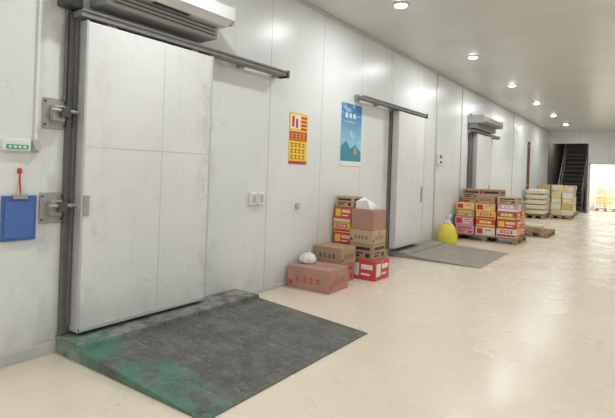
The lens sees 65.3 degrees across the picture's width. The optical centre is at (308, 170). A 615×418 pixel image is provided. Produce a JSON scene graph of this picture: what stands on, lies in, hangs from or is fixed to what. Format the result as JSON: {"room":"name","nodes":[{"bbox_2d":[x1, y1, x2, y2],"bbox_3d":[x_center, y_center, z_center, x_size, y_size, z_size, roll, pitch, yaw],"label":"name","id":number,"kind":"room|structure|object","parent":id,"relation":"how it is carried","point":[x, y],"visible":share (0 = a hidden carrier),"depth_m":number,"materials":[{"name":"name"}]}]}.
{"room":"warehouse","nodes":[
{"label":"warehouse","id":0,"kind":"room"},
{"bbox_2d":[0,0,548,354],"bbox_3d":[2.884,-0.265,10.806,0.150,3.730,29.000,2,0,35],"label":"wall","id":1,"kind":"structure","parent":0,"point":[329,63],"depth_m":5.89,"materials":[{"name":"metal"}]},
{"bbox_2d":[1,138,30,151],"bbox_3d":[-2.125,-0.184,3.487,0.048,0.090,0.190,2,0,35],"label":"emergency light","id":2,"kind":"object","parent":1,"relation":"attached to","point":[7,144],"visible":1,"depth_m":3.46,"materials":[{"name":"white plastic"}]},
{"bbox_2d":[0,168,36,241],"bbox_3d":[-2.122,0.251,3.517,0.044,0.530,0.240,2,0,35],"label":"clipboard","id":3,"kind":"object","parent":1,"relation":"attached to","point":[18,210],"visible":1,"depth_m":3.51,"materials":[{"name":"plastic"}]},
{"bbox_2d":[0,341,55,367],"bbox_3d":[-3.708,1.326,1.329,0.020,0.090,5.980,2,0,35],"label":"baseboard","id":4,"kind":"structure","parent":1,"relation":"attached to","point":[15,357],"depth_m":3.60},
{"bbox_2d":[32,0,41,152],"bbox_3d":[-2.005,-1.191,3.599,0.059,2.120,0.050,2,0,35],"label":"conduit","id":5,"kind":"object","parent":1,"relation":"attached to","point":[36,146],"visible":1,"depth_m":3.60,"materials":[{"name":"white plastic"}]},
{"bbox_2d":[91,0,235,42],"bbox_3d":[-1.272,-1.505,4.308,0.425,0.400,1.324,2,0,35],"label":"air conditioner","id":6,"kind":"object","parent":1,"relation":"attached to","point":[200,21],"visible":1,"depth_m":4.35,"materials":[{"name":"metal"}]},
{"bbox_2d":[39,0,289,334],"bbox_3d":[-1.145,-0.360,4.744,0.198,3.360,2.805,2,0,35],"label":"door","id":7,"kind":"structure","parent":1,"relation":"in","point":[134,112],"depth_m":4.09,"materials":[{"name":"grey metal"}]},
{"bbox_2d":[249,192,263,204],"bbox_3d":[-0.631,0.333,5.648,0.044,0.148,0.255,2,0,35],"label":"wall socket","id":8,"kind":"object","parent":1,"relation":"attached to","point":[255,198],"visible":1,"depth_m":5.63,"materials":[{"name":"white plastic"}]},
{"bbox_2d":[288,112,307,164],"bbox_3d":[-0.138,-0.415,6.345,0.007,0.670,0.400,2,0,35],"label":"poster","id":9,"kind":"object","parent":1,"relation":"attached to","point":[298,125],"visible":1,"depth_m":6.33,"materials":[{"name":"paper"}]},
{"bbox_2d":[250,253,387,293],"bbox_3d":[0.318,1.487,7.084,0.020,0.050,3.870,2,0,35],"label":"baseboard","id":10,"kind":"structure","parent":1,"relation":"attached to","point":[282,284],"depth_m":5.93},
{"bbox_2d":[340,102,361,165],"bbox_3d":[0.664,-0.547,7.484,0.007,0.960,0.620,2,0,35],"label":"poster","id":11,"kind":"object","parent":1,"relation":"attached to","point":[351,120],"visible":1,"depth_m":7.47,"materials":[{"name":"paper"}]},
{"bbox_2d":[354,94,427,248],"bbox_3d":[1.495,0.127,8.537,0.198,2.570,2.645,2,0,35],"label":"door","id":12,"kind":"structure","parent":1,"relation":"in","point":[406,147],"depth_m":8.77,"materials":[{"name":"grey metal"}]},
{"bbox_2d":[296,0,549,131],"bbox_3d":[3.026,-2.106,10.752,0.040,0.040,29.000,2,0,35],"label":"trim","id":13,"kind":"structure","parent":1,"relation":"attached to","point":[304,2],"depth_m":8.50,"materials":[{"name":"metal"}]},
{"bbox_2d":[432,75,438,238],"bbox_3d":[2.766,-0.294,10.493,0.015,3.580,0.050,2,0,35],"label":"trim","id":14,"kind":"structure","parent":1,"relation":"attached to","point":[437,75],"depth_m":10.48,"materials":[{"name":"metal"}]},
{"bbox_2d":[436,153,441,164],"bbox_3d":[2.900,-0.249,10.624,0.084,0.260,0.200,2,0,35],"label":"control box","id":15,"kind":"object","parent":1,"relation":"attached to","point":[439,155],"visible":1,"depth_m":10.56,"materials":[{"name":"white plastic"}]},
{"bbox_2d":[458,88,463,201],"bbox_3d":[3.769,-0.259,11.927,0.015,3.580,0.050,2,0,35],"label":"trim","id":16,"kind":"structure","parent":1,"relation":"attached to","point":[462,88],"depth_m":11.91,"materials":[{"name":"metal"}]},
{"bbox_2d":[466,129,499,188],"bbox_3d":[4.837,0.244,13.312,0.198,2.570,2.565,2,0,35],"label":"door","id":17,"kind":"structure","parent":1,"relation":"in","point":[479,142],"depth_m":12.68,"materials":[{"name":"grey metal"}]},
{"bbox_2d":[467,113,502,133],"bbox_3d":[4.791,-1.254,12.975,0.425,0.400,1.924,2,0,35],"label":"air conditioner","id":18,"kind":"object","parent":1,"relation":"attached to","point":[482,123],"visible":0.97,"depth_m":12.40,"materials":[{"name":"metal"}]},
{"bbox_2d":[511,114,514,196],"bbox_3d":[7.037,-0.144,16.596,0.015,3.580,0.050,2,0,35],"label":"trim","id":19,"kind":"structure","parent":1,"relation":"attached to","point":[514,114],"depth_m":16.58,"materials":[{"name":"metal"}]},
{"bbox_2d":[526,142,530,188],"bbox_3d":[8.548,-0.152,18.682,0.094,1.900,0.160,2,0,35],"label":"pipe","id":20,"kind":"object","parent":1,"relation":"attached to","point":[529,143],"visible":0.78,"depth_m":18.64,"materials":[{"name":"metal"}]},
{"bbox_2d":[0,207,614,417],"bbox_3d":[6.933,1.803,11.005,6.670,0.120,34.350,2,0,35],"label":"floor","id":21,"kind":"structure","parent":0,"point":[529,332],"depth_m":4.09,"materials":[{"name":"concrete"}]},
{"bbox_2d":[55,289,366,417],"bbox_3d":[-0.725,1.410,4.123,1.696,0.128,2.020,2,0,35],"label":"ramp","id":22,"kind":"object","parent":21,"relation":"on","point":[204,358],"visible":1,"depth_m":3.78,"materials":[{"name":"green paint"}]},
{"bbox_2d":[287,261,347,293],"bbox_3d":[0.117,1.363,6.189,0.633,0.282,0.472,2,0,33],"label":"carton","id":23,"kind":"object","parent":21,"relation":"on","point":[321,277],"visible":0.98,"depth_m":6.01,"materials":[{"name":"cardboard"}]},
{"bbox_2d":[299,248,316,263],"bbox_3d":[-0.005,1.126,6.325,0.236,0.179,0.233,2,0,35],"label":"plastic bag","id":24,"kind":"object","parent":23,"relation":"on","point":[308,257],"visible":1,"depth_m":6.25,"materials":[{"name":"plastic"}]},
{"bbox_2d":[320,261,353,280],"bbox_3d":[0.346,1.386,6.657,0.433,0.252,0.362,2,0,35],"label":"carton","id":25,"kind":"object","parent":21,"relation":"on","point":[350,265],"visible":0.21,"depth_m":6.61,"materials":[{"name":"cardboard"}]},
{"bbox_2d":[314,242,355,264],"bbox_3d":[0.359,1.148,6.654,0.463,0.222,0.362,2,0,38],"label":"carton","id":26,"kind":"object","parent":25,"relation":"on","point":[329,252],"visible":0.94,"depth_m":6.52,"materials":[{"name":"cardboard"}]},
{"bbox_2d":[353,257,388,281],"bbox_3d":[0.866,1.394,6.877,0.414,0.272,0.444,2,0,34],"label":"carton","id":27,"kind":"object","parent":21,"relation":"on","point":[378,269],"visible":0.72,"depth_m":6.70,"materials":[{"name":"cardboard"}]},
{"bbox_2d":[350,242,384,260],"bbox_3d":[0.844,1.145,6.906,0.373,0.222,0.393,2,0,35],"label":"carton","id":28,"kind":"object","parent":27,"relation":"on","point":[363,251],"visible":0.76,"depth_m":6.74,"materials":[{"name":"cardboard"}]},
{"bbox_2d":[350,228,385,244],"bbox_3d":[0.850,0.937,6.906,0.373,0.192,0.394,2,0,37],"label":"carton","id":29,"kind":"object","parent":28,"relation":"on","point":[369,237],"visible":0.94,"depth_m":6.76,"materials":[{"name":"cardboard"}]},
{"bbox_2d":[351,209,385,230],"bbox_3d":[0.863,0.700,6.909,0.352,0.282,0.383,2,0,36],"label":"carton","id":30,"kind":"object","parent":29,"relation":"on","point":[363,219],"visible":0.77,"depth_m":6.77,"materials":[{"name":"cardboard"}]},
{"bbox_2d":[356,197,376,209],"bbox_3d":[0.825,0.473,6.876,0.250,0.160,0.230,2,0,35],"label":"plastic bag","id":31,"kind":"object","parent":30,"relation":"on","point":[363,203],"visible":1,"depth_m":6.81,"materials":[{"name":"plastic"}]},
{"bbox_2d":[437,214,457,244],"bbox_3d":[3.024,1.285,10.489,0.426,0.640,0.422,2,0,35],"label":"bag","id":32,"kind":"object","parent":21,"relation":"on","point":[447,233],"visible":0.93,"depth_m":10.36,"materials":[{"name":"plastic"}]},
{"bbox_2d":[389,240,508,268],"bbox_3d":[2.687,1.549,9.069,1.616,0.088,2.000,2,0,35],"label":"ramp","id":33,"kind":"object","parent":21,"relation":"on","point":[429,250],"visible":1,"depth_m":8.84,"materials":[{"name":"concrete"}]},
{"bbox_2d":[457,233,525,244],"bbox_3d":[4.324,1.585,11.463,1.420,0.132,1.040,2,0,35],"label":"wooden pallet","id":34,"kind":"object","parent":21,"relation":"on","point":[520,239],"visible":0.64,"depth_m":11.04,"materials":[{"name":"brown wood"}]},
{"bbox_2d":[456,224,475,233],"bbox_3d":[3.801,1.397,11.512,0.429,0.202,0.447,2,0,35],"label":"carton","id":35,"kind":"object","parent":34,"relation":"on","point":[467,229],"visible":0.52,"depth_m":11.32,"materials":[{"name":"cardboard"}]},
{"bbox_2d":[455,216,475,225],"bbox_3d":[3.794,1.198,11.515,0.430,0.192,0.456,2,0,36],"label":"carton","id":36,"kind":"object","parent":35,"relation":"on","point":[461,220],"visible":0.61,"depth_m":11.32,"materials":[{"name":"cardboard"}]},
{"bbox_2d":[456,209,475,216],"bbox_3d":[3.815,1.016,11.512,0.429,0.172,0.446,2,0,36],"label":"carton","id":37,"kind":"object","parent":36,"relation":"on","point":[459,212],"visible":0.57,"depth_m":11.32,"materials":[{"name":"cardboard"}]},
{"bbox_2d":[456,202,475,209],"bbox_3d":[3.819,0.853,11.512,0.430,0.152,0.447,2,0,36],"label":"carton","id":38,"kind":"object","parent":37,"relation":"on","point":[459,205],"visible":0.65,"depth_m":11.33,"materials":[{"name":"cardboard"}]},
{"bbox_2d":[475,226,496,235],"bbox_3d":[4.187,1.415,11.245,0.440,0.192,0.440,2,0,36],"label":"carton","id":39,"kind":"object","parent":34,"relation":"on","point":[486,231],"visible":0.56,"depth_m":11.06,"materials":[{"name":"cardboard"}]},
{"bbox_2d":[476,219,496,227],"bbox_3d":[4.188,1.227,11.245,0.442,0.182,0.446,2,0,34],"label":"carton","id":40,"kind":"object","parent":39,"relation":"on","point":[479,222],"visible":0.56,"depth_m":11.05,"materials":[{"name":"cardboard"}]},
{"bbox_2d":[476,211,496,219],"bbox_3d":[4.196,1.044,11.241,0.442,0.182,0.452,2,0,33],"label":"carton","id":41,"kind":"object","parent":40,"relation":"on","point":[479,214],"visible":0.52,"depth_m":11.05,"materials":[{"name":"cardboard"}]},
{"bbox_2d":[476,203,497,211],"bbox_3d":[4.191,0.866,11.252,0.440,0.172,0.448,2,0,34],"label":"carton","id":42,"kind":"object","parent":41,"relation":"on","point":[479,207],"visible":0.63,"depth_m":11.06,"materials":[{"name":"cardboard"}]},
{"bbox_2d":[476,194,499,203],"bbox_3d":[4.198,0.678,11.253,0.439,0.202,0.444,2,0,37],"label":"carton","id":43,"kind":"object","parent":42,"relation":"on","point":[480,198],"visible":0.76,"depth_m":11.07,"materials":[{"name":"cardboard"}]},
{"bbox_2d":[496,228,519,238],"bbox_3d":[4.566,1.423,10.980,0.432,0.202,0.440,2,0,35],"label":"carton","id":44,"kind":"object","parent":34,"relation":"on","point":[500,232],"visible":0.85,"depth_m":10.80,"materials":[{"name":"cardboard"}]},
{"bbox_2d":[497,219,520,229],"bbox_3d":[4.573,1.225,10.973,0.430,0.192,0.450,2,0,34],"label":"carton","id":45,"kind":"object","parent":44,"relation":"on","point":[506,224],"visible":0.86,"depth_m":10.79,"materials":[{"name":"cardboard"}]},
{"bbox_2d":[497,211,520,220],"bbox_3d":[4.576,1.037,10.979,0.432,0.182,0.445,2,0,35],"label":"carton","id":46,"kind":"object","parent":45,"relation":"on","point":[512,216],"visible":0.9,"depth_m":10.80,"materials":[{"name":"cardboard"}]},
{"bbox_2d":[497,203,521,212],"bbox_3d":[4.590,0.855,10.979,0.432,0.182,0.436,2,0,35],"label":"carton","id":47,"kind":"object","parent":46,"relation":"on","point":[514,208],"visible":0.94,"depth_m":10.80,"materials":[{"name":"cardboard"}]},
{"bbox_2d":[497,196,520,204],"bbox_3d":[4.586,0.686,10.975,0.429,0.152,0.455,2,0,34],"label":"carton","id":48,"kind":"object","parent":47,"relation":"on","point":[502,199],"visible":1,"depth_m":10.80,"materials":[{"name":"cardboard"}]},
{"bbox_2d":[520,227,524,235],"bbox_3d":[4.847,1.433,11.402,0.430,0.202,0.466,2,0,35],"label":"carton","id":49,"kind":"object","parent":34,"relation":"on","point":[522,229],"visible":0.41,"depth_m":11.26,"materials":[{"name":"cardboard"}]},
{"bbox_2d":[521,218,524,226],"bbox_3d":[4.852,1.230,11.395,0.432,0.202,0.479,2,0,35],"label":"carton","id":50,"kind":"object","parent":49,"relation":"on","point":[523,219],"visible":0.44,"depth_m":11.31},
{"bbox_2d":[521,210,524,218],"bbox_3d":[4.865,1.027,11.400,0.432,0.202,0.465,2,0,33],"label":"carton","id":51,"kind":"object","parent":50,"relation":"on","point":[522,211],"visible":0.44,"depth_m":11.20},
{"bbox_2d":[521,201,525,209],"bbox_3d":[4.878,0.825,11.397,0.429,0.202,0.464,2,0,35],"label":"carton","id":52,"kind":"object","parent":51,"relation":"on","point":[523,207],"visible":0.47,"depth_m":11.23,"materials":[{"name":"cardboard"}]},
{"bbox_3d":[4.098,1.407,11.936,0.429,0.202,0.452,2,0,34],"label":"carton","id":53,"kind":"object","parent":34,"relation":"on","visible":0},
{"bbox_3d":[4.093,1.204,11.933,0.430,0.202,0.468,2,0,34],"label":"carton","id":54,"kind":"object","parent":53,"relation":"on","visible":0},
{"bbox_3d":[4.096,1.006,11.937,0.432,0.192,0.468,2,0,36],"label":"carton","id":55,"kind":"object","parent":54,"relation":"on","visible":0},
{"bbox_2d":[463,198,475,202],"bbox_3d":[4.102,0.808,11.932,0.430,0.202,0.476,2,0,34],"label":"carton","id":56,"kind":"object","parent":55,"relation":"on","point":[464,199],"visible":0.17,"depth_m":11.76,"materials":[{"name":"cardboard"}]},
{"bbox_2d":[463,188,481,198],"bbox_3d":[4.111,0.585,11.935,0.429,0.242,0.470,2,0,35],"label":"carton","id":57,"kind":"object","parent":56,"relation":"on","point":[468,193],"visible":0.62,"depth_m":11.76,"materials":[{"name":"cardboard"}]},
{"bbox_3d":[4.476,1.420,11.657,0.438,0.202,0.473,2,0,35],"label":"carton","id":58,"kind":"object","parent":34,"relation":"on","visible":0},
{"bbox_3d":[4.483,1.217,11.668,0.440,0.202,0.456,2,0,34],"label":"carton","id":59,"kind":"object","parent":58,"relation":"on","visible":0},
{"bbox_3d":[4.492,1.014,11.659,0.438,0.202,0.468,2,0,35],"label":"carton","id":60,"kind":"object","parent":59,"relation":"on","visible":0},
{"bbox_3d":[4.494,0.811,11.670,0.442,0.202,0.457,2,0,33],"label":"carton","id":61,"kind":"object","parent":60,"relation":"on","visible":0},
{"bbox_2d":[482,189,505,195],"bbox_3d":[4.492,0.588,11.668,0.439,0.242,0.472,2,0,36],"label":"carton","id":62,"kind":"object","parent":61,"relation":"on","point":[484,191],"visible":0.52,"depth_m":11.50,"materials":[{"name":"cardboard"}]},
{"bbox_2d":[525,214,548,218],"bbox_3d":[8.660,1.736,18.252,0.700,0.132,1.100,2,0,35],"label":"wooden pallet","id":63,"kind":"object","parent":21,"relation":"on","point":[534,216],"visible":0.74,"depth_m":17.96,"materials":[{"name":"brown wood"}]},
{"bbox_2d":[525,209,545,214],"bbox_3d":[8.509,1.565,18.029,0.680,0.188,0.504,2,0,34],"label":"sack","id":64,"kind":"object","parent":63,"relation":"on","point":[528,211],"visible":0.97,"depth_m":17.82,"materials":[{"name":"fabric"}]},
{"bbox_2d":[526,204,545,209],"bbox_3d":[8.516,1.376,18.029,0.680,0.192,0.504,2,0,33],"label":"sack","id":65,"kind":"object","parent":64,"relation":"on","point":[528,206],"visible":0.95,"depth_m":17.82,"materials":[{"name":"fabric"}]},
{"bbox_2d":[525,199,545,204],"bbox_3d":[8.523,1.187,18.029,0.680,0.192,0.504,2,0,33],"label":"sack","id":66,"kind":"object","parent":65,"relation":"on","point":[529,201],"visible":0.98,"depth_m":17.83,"materials":[{"name":"fabric"}]},
{"bbox_2d":[525,194,546,198],"bbox_3d":[8.529,0.996,18.029,0.680,0.189,0.504,2,0,35],"label":"sack","id":67,"kind":"object","parent":66,"relation":"on","point":[529,196],"visible":0.99,"depth_m":17.83,"materials":[{"name":"fabric"}]},
{"bbox_2d":[526,189,546,193],"bbox_3d":[8.536,0.805,18.029,0.680,0.191,0.504,2,0,37],"label":"sack","id":68,"kind":"object","parent":67,"relation":"on","point":[529,191],"visible":1,"depth_m":17.84,"materials":[{"name":"fabric"}]},
{"bbox_2d":[524,228,554,237],"bbox_3d":[5.994,1.643,12.734,0.800,0.132,1.200,2,0,35],"label":"wooden pallet","id":69,"kind":"object","parent":21,"relation":"on","point":[547,233],"visible":0.64,"depth_m":12.31,"materials":[{"name":"brown wood"}]},
{"bbox_2d":[525,227,544,231],"bbox_3d":[5.879,1.534,12.634,0.582,0.072,0.500,2,0,29],"label":"carton","id":70,"kind":"object","parent":69,"relation":"on","point":[526,228],"visible":0.5,"depth_m":12.39,"materials":[{"name":"cardboard"}]},
{"bbox_2d":[524,224,543,228],"bbox_3d":[5.865,1.468,12.585,0.452,0.072,0.400,2,0,44],"label":"carton","id":71,"kind":"object","parent":70,"relation":"on","point":[526,225],"visible":0.71,"depth_m":12.45,"materials":[{"name":"cardboard"}]},
{"bbox_2d":[550,214,574,219],"bbox_3d":[9.757,1.775,18.460,0.700,0.132,1.100,2,0,35],"label":"wooden pallet","id":72,"kind":"object","parent":21,"relation":"on","point":[573,215],"visible":0.72,"depth_m":18.15,"materials":[{"name":"brown wood"}]},
{"bbox_2d":[551,209,560,214],"bbox_3d":[9.467,1.589,18.330,0.323,0.212,0.453,2,0,33],"label":"carton","id":73,"kind":"object","parent":72,"relation":"on","point":[553,211],"visible":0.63,"depth_m":18.15,"materials":[{"name":"cardboard"}]},
{"bbox_2d":[551,203,560,209],"bbox_3d":[9.472,1.376,18.325,0.323,0.212,0.465,2,0,36],"label":"carton","id":74,"kind":"object","parent":73,"relation":"on","point":[553,206],"visible":0.72,"depth_m":18.14,"materials":[{"name":"cardboard"}]},
{"bbox_2d":[552,198,561,203],"bbox_3d":[9.479,1.163,18.333,0.324,0.212,0.452,2,0,33],"label":"carton","id":75,"kind":"object","parent":74,"relation":"on","point":[554,200],"visible":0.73,"depth_m":18.14,"materials":[{"name":"cardboard"}]},
{"bbox_2d":[552,192,562,197],"bbox_3d":[9.489,0.951,18.329,0.323,0.212,0.455,2,0,36],"label":"carton","id":76,"kind":"object","parent":75,"relation":"on","point":[554,194],"visible":0.84,"depth_m":18.15,"materials":[{"name":"cardboard"}]},
{"bbox_2d":[561,210,571,215],"bbox_3d":[9.737,1.599,18.133,0.323,0.212,0.466,2,0,37],"label":"carton","id":77,"kind":"object","parent":72,"relation":"on","point":[563,212],"visible":0.88,"depth_m":17.95,"materials":[{"name":"cardboard"}]},
{"bbox_2d":[561,204,571,209],"bbox_3d":[9.745,1.386,18.136,0.323,0.212,0.460,2,0,34],"label":"carton","id":78,"kind":"object","parent":77,"relation":"on","point":[563,206],"visible":0.84,"depth_m":17.96,"materials":[{"name":"cardboard"}]},
{"bbox_2d":[562,198,572,204],"bbox_3d":[9.767,1.174,18.129,0.323,0.212,0.455,2,0,33],"label":"carton","id":79,"kind":"object","parent":78,"relation":"on","point":[564,201],"visible":0.95,"depth_m":17.95,"materials":[{"name":"cardboard"}]},
{"bbox_2d":[562,193,572,198],"bbox_3d":[9.779,0.961,18.131,0.326,0.212,0.446,2,0,35],"label":"carton","id":80,"kind":"object","parent":79,"relation":"on","point":[564,195],"visible":0.99,"depth_m":17.96,"materials":[{"name":"cardboard"}]},
{"bbox_3d":[10.051,1.610,18.590,0.323,0.212,0.457,2,0,34],"label":"carton","id":81,"kind":"object","parent":72,"relation":"on","visible":0},
{"bbox_3d":[10.063,1.397,18.592,0.326,0.212,0.447,2,0,35],"label":"carton","id":82,"kind":"object","parent":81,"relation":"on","visible":0},
{"bbox_3d":[10.074,1.184,18.579,0.324,0.212,0.466,2,0,33],"label":"carton","id":83,"kind":"object","parent":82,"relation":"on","visible":0},
{"bbox_3d":[10.086,0.972,18.581,0.326,0.212,0.458,2,0,34],"label":"carton","id":84,"kind":"object","parent":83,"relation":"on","visible":0},
{"bbox_2d":[564,187,573,192],"bbox_3d":[10.078,0.758,18.587,0.324,0.212,0.464,2,0,33],"label":"carton","id":85,"kind":"object","parent":84,"relation":"on","point":[566,189],"visible":0.96,"depth_m":18.39,"materials":[{"name":"cardboard"}]},
{"bbox_3d":[9.790,1.601,18.773,0.326,0.212,0.456,2,0,36],"label":"carton","id":86,"kind":"object","parent":72,"relation":"on","visible":0},
{"bbox_3d":[9.785,1.387,18.776,0.323,0.212,0.466,2,0,35],"label":"carton","id":87,"kind":"object","parent":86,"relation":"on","visible":0},
{"bbox_3d":[9.808,1.175,18.777,0.324,0.212,0.446,2,0,34],"label":"carton","id":88,"kind":"object","parent":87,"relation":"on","visible":0},
{"bbox_3d":[9.797,0.962,18.781,0.326,0.212,0.460,2,0,36],"label":"carton","id":89,"kind":"object","parent":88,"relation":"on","visible":0},
{"bbox_2d":[554,186,563,191],"bbox_3d":[9.816,0.749,18.778,0.323,0.212,0.453,2,0,34],"label":"carton","id":90,"kind":"object","parent":89,"relation":"on","point":[556,189],"visible":0.74,"depth_m":18.60,"materials":[{"name":"cardboard"}]},
{"bbox_2d":[558,144,586,210],"bbox_3d":[13.441,0.160,24.345,1.098,3.618,3.300,2,0,35],"label":"staircase","id":91,"kind":"structure","parent":21,"relation":"on","point":[566,158],"depth_m":24.48,"materials":[{"name":"metal"}]},
{"bbox_2d":[595,208,614,211],"bbox_3d":[14.559,1.942,23.580,0.800,0.132,1.000,2,0,35],"label":"wooden pallet","id":92,"kind":"object","parent":21,"relation":"on","point":[596,209],"visible":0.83,"depth_m":23.19,"materials":[{"name":"brown wood"}]},
{"bbox_2d":[595,203,604,208],"bbox_3d":[14.273,1.737,23.500,0.376,0.252,0.468,2,0,36],"label":"carton","id":93,"kind":"object","parent":92,"relation":"on","point":[598,205],"visible":0.91,"depth_m":23.30,"materials":[{"name":"cardboard"}]},
{"bbox_2d":[596,198,604,202],"bbox_3d":[14.278,1.484,23.513,0.373,0.252,0.450,2,0,34],"label":"carton","id":94,"kind":"object","parent":93,"relation":"on","point":[598,200],"visible":0.93,"depth_m":23.32,"materials":[{"name":"cardboard"}]},
{"bbox_2d":[596,193,605,197],"bbox_3d":[14.300,1.232,23.495,0.374,0.252,0.464,2,0,34],"label":"carton","id":95,"kind":"object","parent":94,"relation":"on","point":[598,195],"visible":0.96,"depth_m":23.32,"materials":[{"name":"cardboard"}]},
{"bbox_2d":[596,187,605,192],"bbox_3d":[14.304,0.979,23.500,0.373,0.252,0.463,2,0,34],"label":"carton","id":96,"kind":"object","parent":95,"relation":"on","point":[598,190],"visible":1,"depth_m":23.34,"materials":[{"name":"cardboard"}]},
{"bbox_2d":[606,204,614,208],"bbox_3d":[14.612,1.749,23.265,0.376,0.252,0.464,2,0,33],"label":"carton","id":97,"kind":"object","parent":92,"relation":"on","point":[608,206],"visible":0.91,"depth_m":23.07,"materials":[{"name":"cardboard"}]},
{"bbox_2d":[605,198,614,203],"bbox_3d":[14.611,1.496,23.277,0.373,0.252,0.454,2,0,33],"label":"carton","id":98,"kind":"object","parent":97,"relation":"on","point":[608,201],"visible":0.92,"depth_m":23.09,"materials":[{"name":"cardboard"}]},
{"bbox_2d":[606,193,614,198],"bbox_3d":[14.626,1.243,23.267,0.374,0.252,0.464,2,0,35],"label":"carton","id":99,"kind":"object","parent":98,"relation":"on","point":[608,195],"visible":0.98,"depth_m":23.07,"materials":[{"name":"cardboard"}]},
{"bbox_2d":[606,188,614,193],"bbox_3d":[14.630,0.990,23.274,0.373,0.252,0.458,2,0,36],"label":"carton","id":100,"kind":"object","parent":99,"relation":"on","point":[608,190],"visible":0.99,"depth_m":23.08,"materials":[{"name":"cardboard"}]},
{"bbox_3d":[10.572,1.803,20.392,1.380,0.132,1.000,2,0,35],"label":"wooden pallet","id":101,"kind":"object","parent":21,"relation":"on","visible":0},
{"bbox_3d":[10.066,1.605,20.480,0.424,0.222,0.444,2,0,34],"label":"carton","id":102,"kind":"object","parent":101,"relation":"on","visible":0},
{"bbox_3d":[10.083,1.383,20.474,0.423,0.222,0.443,2,0,35],"label":"carton","id":103,"kind":"object","parent":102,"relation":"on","visible":0},
{"bbox_3d":[10.097,1.160,20.466,0.426,0.222,0.449,2,0,36],"label":"carton","id":104,"kind":"object","parent":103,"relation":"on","visible":0},
{"bbox_3d":[10.089,0.937,20.470,0.424,0.222,0.461,2,0,36],"label":"carton","id":105,"kind":"object","parent":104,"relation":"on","visible":0},
{"bbox_2d":[539,184,551,189],"bbox_3d":[10.103,0.714,20.466,0.423,0.222,0.460,2,0,35],"label":"carton","id":106,"kind":"object","parent":105,"relation":"on","point":[542,186],"visible":0.9,"depth_m":20.29,"materials":[{"name":"cardboard"}]},
{"bbox_3d":[10.827,1.632,19.942,0.426,0.222,0.452,2,0,35],"label":"carton","id":107,"kind":"object","parent":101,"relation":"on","visible":0},
{"bbox_3d":[10.833,1.409,19.940,0.424,0.222,0.456,2,0,33],"label":"carton","id":108,"kind":"object","parent":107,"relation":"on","visible":0},
{"bbox_3d":[10.847,1.186,19.943,0.423,0.222,0.445,2,0,33],"label":"carton","id":109,"kind":"object","parent":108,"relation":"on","visible":0},
{"bbox_3d":[10.844,0.963,19.944,0.426,0.222,0.455,2,0,33],"label":"carton","id":110,"kind":"object","parent":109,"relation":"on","visible":0},
{"bbox_2d":[564,185,576,190],"bbox_3d":[10.860,0.741,19.932,0.424,0.222,0.465,2,0,36],"label":"carton","id":111,"kind":"object","parent":110,"relation":"on","point":[575,187],"visible":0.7,"depth_m":19.75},
{"bbox_3d":[0.571,1.399,7.137,0.294,0.242,0.357,2,0,36],"label":"carton","id":112,"kind":"object","parent":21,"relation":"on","visible":0},
{"bbox_3d":[0.574,1.176,7.136,0.296,0.202,0.364,2,0,33],"label":"carton","id":113,"kind":"object","parent":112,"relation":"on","visible":0},
{"bbox_2d":[334,232,349,244],"bbox_3d":[0.585,0.993,7.130,0.294,0.162,0.368,2,0,33],"label":"carton","id":114,"kind":"object","parent":113,"relation":"on","point":[339,237],"visible":0.52,"depth_m":6.98,"materials":[{"name":"cardboard"}]},
{"bbox_2d":[333,221,350,232],"bbox_3d":[0.584,0.835,7.141,0.296,0.152,0.358,2,0,36],"label":"carton","id":115,"kind":"object","parent":114,"relation":"on","point":[344,227],"visible":0.52,"depth_m":6.99,"materials":[{"name":"cardboard"}]},
{"bbox_2d":[333,218,351,222],"bbox_3d":[0.584,0.742,7.135,0.292,0.072,0.372,2,0,36],"label":"carton","id":116,"kind":"object","parent":115,"relation":"on","point":[334,219],"visible":0.41,"depth_m":6.97,"materials":[{"name":"cardboard"}]},
{"bbox_2d":[334,207,355,218],"bbox_3d":[0.601,0.624,7.125,0.294,0.162,0.374,2,0,35],"label":"carton","id":117,"kind":"object","parent":116,"relation":"on","point":[340,212],"visible":0.53,"depth_m":6.97,"materials":[{"name":"cardboard"}]},
{"bbox_2d":[336,195,362,207],"bbox_3d":[0.606,0.461,7.120,0.293,0.162,0.282,2,0,37],"label":"carton","id":118,"kind":"object","parent":117,"relation":"on","point":[349,201],"visible":0.8,"depth_m":7.00,"materials":[{"name":"cardboard"}]},
{"bbox_2d":[305,0,614,130],"bbox_3d":[7.067,-2.045,11.005,6.670,0.120,34.350,2,0,35],"label":"ceiling","id":119,"kind":"structure","parent":0,"point":[559,55],"depth_m":8.16,"materials":[{"name":"paint"}]},
{"bbox_2d":[393,2,408,8],"bbox_3d":[1.214,-2.166,6.333,0.216,0.043,0.216,2,0,35],"label":"ceiling lamp","id":120,"kind":"object","parent":119,"relation":"attached to","point":[400,5],"depth_m":6.28,"materials":[{"name":"plastic"}]},
{"bbox_2d":[467,55,478,58],"bbox_3d":[3.066,-2.102,8.978,0.216,0.043,0.216,2,0,35],"label":"ceiling lamp","id":121,"kind":"object","parent":119,"relation":"attached to","point":[472,56],"depth_m":8.92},
{"bbox_2d":[547,144,588,212],"bbox_3d":[13.405,0.103,24.402,1.800,3.730,5.050,2,0,35],"label":"wall","id":122,"kind":"structure","parent":0,"point":[555,151],"depth_m":26.27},
{"bbox_2d":[548,130,614,212],"bbox_3d":[13.908,0.120,20.876,6.670,3.730,0.150,2,0,35],"label":"wall","id":123,"kind":"structure","parent":0,"point":[601,143],"depth_m":21.60,"materials":[{"name":"paint"}]},
{"bbox_2d":[587,163,614,212],"bbox_3d":[13.065,0.827,21.338,1.120,2.260,0.030,2,0,35],"label":"door frame","id":124,"kind":"structure","parent":123,"relation":"attached to","point":[590,164],"depth_m":21.62,"materials":[{"name":"metal"}]},
{"bbox_2d":[589,165,614,211],"bbox_3d":[16.135,0.198,22.489,4.870,3.730,5.050,2,0,35],"label":"wall","id":125,"kind":"structure","parent":0,"point":[602,176],"depth_m":25.46,"materials":[{"name":"paint"}]}
]}

